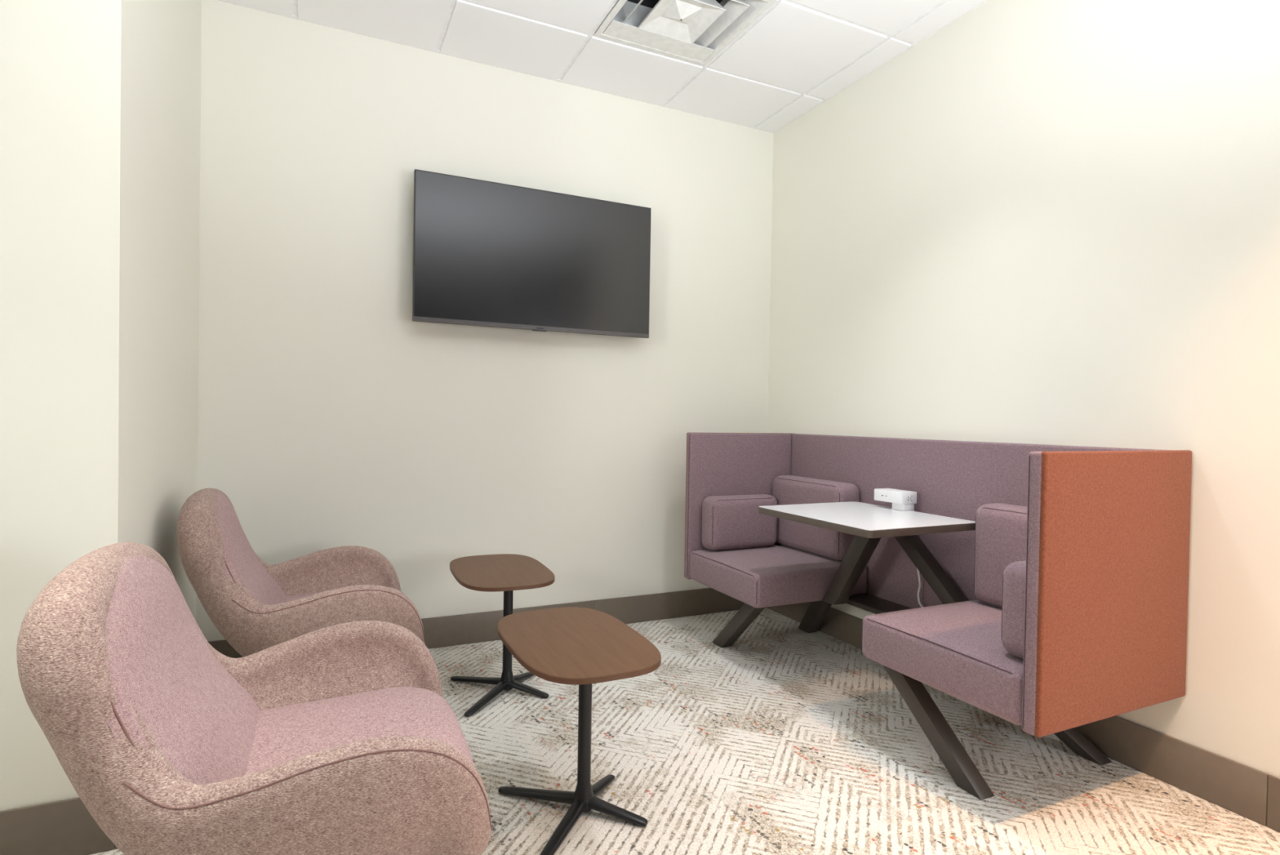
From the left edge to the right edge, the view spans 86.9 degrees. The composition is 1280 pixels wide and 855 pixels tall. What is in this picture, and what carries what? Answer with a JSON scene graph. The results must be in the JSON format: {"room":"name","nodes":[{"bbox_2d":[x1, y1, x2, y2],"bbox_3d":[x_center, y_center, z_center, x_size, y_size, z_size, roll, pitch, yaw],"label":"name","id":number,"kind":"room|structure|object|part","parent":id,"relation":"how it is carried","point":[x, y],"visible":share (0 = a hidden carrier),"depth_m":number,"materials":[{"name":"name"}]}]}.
{"room":"common room","nodes":[
{"label":"common room","id":0,"kind":"room"},
{"bbox_2d":[0,0,201,810],"bbox_3d":[-2.651,-0.480,1.877,2.256,3.100,1.370,1,1,-25],"label":"wall","id":1,"kind":"structure","parent":0,"point":[100,100],"depth_m":1.71,"materials":[{"name":"beige paint"}]},
{"bbox_2d":[0,796,115,854],"bbox_3d":[-2.382,1.008,1.273,2.256,0.151,0.010,1,1,-25],"label":"baseboard","id":2,"kind":"structure","parent":1,"relation":"attached to","point":[66,826],"depth_m":1.70,"materials":[{"name":"brown rubber"}]},
{"bbox_2d":[196,0,773,641],"bbox_3d":[-0.513,-0.467,3.578,3.064,3.100,0.120,1,1,-25],"label":"wall","id":3,"kind":"structure","parent":0,"point":[330,416],"depth_m":3.29,"materials":[{"name":"beige paint"}]},
{"bbox_2d":[208,587,744,657],"bbox_3d":[-0.565,1.008,3.514,2.924,0.151,0.010,1,1,-25],"label":"baseboard","id":4,"kind":"structure","parent":3,"relation":"attached to","point":[477,627],"depth_m":3.69,"materials":[{"name":"brown rubber"}]},
{"bbox_2d":[412,168,651,337],"bbox_3d":[-0.519,-0.837,3.435,1.218,0.704,0.118,1,1,-25],"label":"television","id":5,"kind":"object","parent":3,"relation":"attached to","point":[486,253],"visible":1,"depth_m":3.35,"materials":[{"name":"black"}]},
{"bbox_2d":[217,0,988,133],"bbox_3d":[-0.184,-1.901,0.273,5.320,0.300,6.320,1,1,-25],"label":"ceiling","id":6,"kind":"structure","parent":0,"point":[797,55],"depth_m":3.14,"materials":[{"name":"white tile"}]},
{"bbox_2d":[594,0,777,66],"bbox_3d":[0.182,-1.879,2.947,0.600,0.206,0.600,1,1,-25],"label":"ceiling vent","id":7,"kind":"object","parent":6,"relation":"in","point":[693,31],"visible":1,"depth_m":3.05,"materials":[{"name":"white metal"}]},
{"bbox_3d":[0.091,-1.788,3.137,0.524,0.004,0.116,1,1,-25],"label":"plate","id":8,"kind":"part","parent":7,"relation":"part of","materials":[{"name":"white metal"}]},
{"bbox_2d":[88,607,1279,854],"bbox_3d":[-0.241,1.163,0.302,5.300,0.060,6.300,1,1,-25],"label":"floor","id":9,"kind":"structure","parent":0,"point":[784,738],"depth_m":2.21,"materials":[{"name":"carpet"}]},
{"bbox_2d":[16,542,492,854],"bbox_3d":[-0.747,0.673,1.441,0.767,0.866,0.803,1,1,-24],"label":"lounge chair","id":10,"kind":"object","parent":9,"relation":"on","point":[344,738],"visible":1,"depth_m":1.17,"materials":[{"name":"pink fabric"}]},
{"bbox_3d":[-0.921,0.493,1.359,0.284,0.498,0.622,1,1,-24],"label":"backrest","id":11,"kind":"part","parent":10,"relation":"part of","materials":[{"name":"pink fabric"}]},
{"bbox_2d":[245,686,475,774],"bbox_3d":[-0.666,0.745,1.480,0.564,0.149,0.656,1,1,-24],"label":"seat cushion","id":12,"kind":"object","parent":10,"relation":"on","point":[283,724],"depth_m":1.57,"materials":[{"name":"pink fabric"}]},
{"bbox_2d":[176,488,426,656],"bbox_3d":[-1.216,0.651,2.482,0.767,0.866,0.803,1,1,-26],"label":"lounge chair","id":13,"kind":"object","parent":9,"relation":"on","point":[256,605],"visible":0.8,"depth_m":2.17,"materials":[{"name":"pink fabric"}]},
{"bbox_3d":[-1.387,0.471,2.393,0.284,0.498,0.622,1,1,-26],"label":"backrest","id":14,"kind":"part","parent":13,"relation":"part of","materials":[{"name":"pink fabric"}]},
{"bbox_2d":[286,586,403,601],"bbox_3d":[-1.137,0.723,2.523,0.564,0.149,0.656,1,1,-26],"label":"seat cushion","id":15,"kind":"object","parent":13,"relation":"on","point":[293,593],"depth_m":2.73,"materials":[{"name":"pink fabric"}]},
{"bbox_2d":[449,553,555,716],"bbox_3d":[-0.584,0.839,2.812,0.381,0.502,0.618,1,1,-23],"label":"side table","id":16,"kind":"object","parent":9,"relation":"on","point":[507,573],"visible":0.98,"depth_m":2.78,"materials":[{"name":"brown wood"}]},
{"bbox_3d":[-0.683,1.064,2.860,0.280,0.048,0.040,1,1,22],"label":"leg","id":17,"kind":"part","parent":16,"relation":"part of","materials":[{"name":"black metal"}]},
{"bbox_3d":[-0.604,1.068,2.679,0.040,0.048,0.280,1,1,22],"label":"leg","id":18,"kind":"part","parent":16,"relation":"part of","materials":[{"name":"black metal"}]},
{"bbox_3d":[-0.512,1.067,2.897,0.040,0.048,0.195,1,1,25],"label":"leg","id":19,"kind":"part","parent":16,"relation":"part of","materials":[{"name":"black metal"}]},
{"bbox_3d":[-0.462,1.069,2.772,0.195,0.048,0.040,1,1,22],"label":"leg","id":20,"kind":"part","parent":16,"relation":"part of","materials":[{"name":"black metal"}]},
{"bbox_2d":[497,606,661,854],"bbox_3d":[-0.195,0.857,1.958,0.381,0.502,0.618,1,1,-25],"label":"side table","id":21,"kind":"object","parent":9,"relation":"on","point":[584,646],"visible":1,"depth_m":1.92,"materials":[{"name":"brown wood"}]},
{"bbox_3d":[-0.295,1.083,2.002,0.280,0.048,0.040,1,1,20],"label":"leg","id":22,"kind":"part","parent":21,"relation":"part of","materials":[{"name":"black metal"}]},
{"bbox_3d":[-0.210,1.086,1.824,0.040,0.048,0.280,1,1,20],"label":"leg","id":23,"kind":"part","parent":21,"relation":"part of","materials":[{"name":"black metal"}]},
{"bbox_3d":[-0.126,1.085,2.045,0.040,0.048,0.195,1,1,23],"label":"leg","id":24,"kind":"part","parent":21,"relation":"part of","materials":[{"name":"black metal"}]},
{"bbox_3d":[-0.071,1.087,1.923,0.195,0.048,0.040,1,1,20],"label":"leg","id":25,"kind":"part","parent":21,"relation":"part of","materials":[{"name":"black metal"}]},
{"bbox_2d":[684,432,1191,799],"bbox_3d":[0.976,0.583,2.858,0.719,1.070,1.973,1,1,-25],"label":"booth","id":26,"kind":"object","parent":9,"relation":"on","point":[1108,535],"visible":0.94,"depth_m":2.20,"materials":[{"name":"fabric"}]},
{"bbox_3d":[0.548,0.417,3.708,0.660,0.772,0.042,1,1,-25],"label":"panel","id":27,"kind":"part","parent":26,"relation":"part of","materials":[{"name":"fabric"}]},
{"bbox_3d":[0.476,0.951,3.266,0.070,0.306,0.442,1,1,-20],"label":"leg","id":28,"kind":"part","parent":26,"relation":"part of","materials":[{"name":"brown metal"}]},
{"bbox_2d":[702,493,777,551],"bbox_3d":[0.533,0.503,3.606,0.430,0.280,0.154,1,1,-25],"label":"cushion","id":29,"kind":"object","parent":26,"relation":"on","point":[734,522],"visible":0.97,"depth_m":3.52,"materials":[{"name":"fabric"}]},
{"bbox_3d":[0.682,0.730,3.414,0.666,0.172,0.627,1,1,-25],"label":"seat","id":30,"kind":"part","parent":26,"relation":"part of","materials":[{"name":"fabric"}]},
{"bbox_3d":[0.777,0.813,3.211,0.580,0.014,0.090,1,1,-25],"label":"leg rail","id":31,"kind":"part","parent":26,"relation":"part of","materials":[{"name":"grey metal"}]},
{"bbox_3d":[0.905,0.956,3.477,0.093,0.306,0.526,1,1,3],"label":"leg","id":32,"kind":"part","parent":26,"relation":"part of","materials":[{"name":"brown metal"}]},
{"bbox_2d":[772,475,859,560],"bbox_3d":[0.907,0.460,3.539,0.174,0.380,0.560,1,1,-25],"label":"cushion","id":33,"kind":"object","parent":26,"relation":"on","point":[787,489],"visible":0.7,"depth_m":3.43,"materials":[{"name":"fabric"}]},
{"bbox_3d":[1.173,0.825,2.953,0.165,0.024,0.940,1,1,-25],"label":"rail","id":34,"kind":"part","parent":26,"relation":"part of","materials":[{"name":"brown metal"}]},
{"bbox_2d":[874,488,916,511],"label":"power outlet","id":35,"kind":"object","parent":26,"relation":"attached to","point":[902,500],"depth_m":2.96,"materials":[{"name":"white plastic"}]},
{"bbox_2d":[916,568,923,607],"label":"power cord","id":36,"kind":"object","parent":26,"relation":"attached to","point":[918,574],"depth_m":2.96,"materials":[{"name":"white plastic"}]},
{"bbox_3d":[1.247,0.603,2.875,0.024,0.395,0.266,1,1,-19],"label":"cord","id":37,"kind":"part","parent":36,"relation":"part of","materials":[{"name":"white plastic"}]},
{"bbox_3d":[0.966,0.974,2.228,0.071,0.306,0.398,0,1,-32],"label":"leg","id":38,"kind":"part","parent":26,"relation":"part of","materials":[{"name":"brown metal"}]},
{"bbox_3d":[1.216,0.754,2.284,0.666,0.172,0.627,1,1,-25],"label":"seat","id":39,"kind":"part","parent":26,"relation":"part of","materials":[{"name":"fabric"}]},
{"bbox_3d":[1.276,0.440,2.997,0.044,0.772,1.951,1,1,-25],"label":"panel","id":40,"kind":"part","parent":26,"relation":"part of","materials":[{"name":"fabric"}]},
{"bbox_2d":[973,502,1026,607],"bbox_3d":[1.455,0.485,2.377,0.174,0.380,0.560,1,1,-25],"label":"cushion","id":41,"kind":"object","parent":26,"relation":"on","point":[1001,528],"visible":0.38,"depth_m":2.50,"materials":[{"name":"fabric"}]},
{"bbox_2d":[1001,560,1026,658],"bbox_3d":[1.281,0.537,2.045,0.430,0.280,0.154,1,1,-25],"label":"cushion","id":42,"kind":"object","parent":26,"relation":"on","point":[1014,575],"visible":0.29,"depth_m":1.96,"materials":[{"name":"fabric"}]},
{"bbox_3d":[1.363,0.455,1.982,0.660,0.772,0.042,1,1,-25],"label":"panel","id":43,"kind":"part","parent":26,"relation":"part of","materials":[{"name":"fabric"}]},
{"bbox_3d":[1.402,0.979,2.426,0.488,0.306,0.096,1,1,33],"label":"leg","id":44,"kind":"part","parent":26,"relation":"part of","materials":[{"name":"brown metal"}]},
{"bbox_2d":[767,0,1279,777],"bbox_3d":[1.526,-0.420,2.706,0.120,3.100,3.200,1,1,-25],"label":"wall","id":45,"kind":"structure","parent":0,"point":[1048,222],"depth_m":2.45,"materials":[{"name":"beige paint"}]},
{"bbox_2d":[766,602,1279,831],"bbox_3d":[2.083,1.083,1.343,0.010,0.151,6.200,1,1,-25],"label":"baseboard","id":46,"kind":"structure","parent":45,"relation":"attached to","point":[1252,793],"depth_m":2.14,"materials":[{"name":"brown rubber"}]}
]}

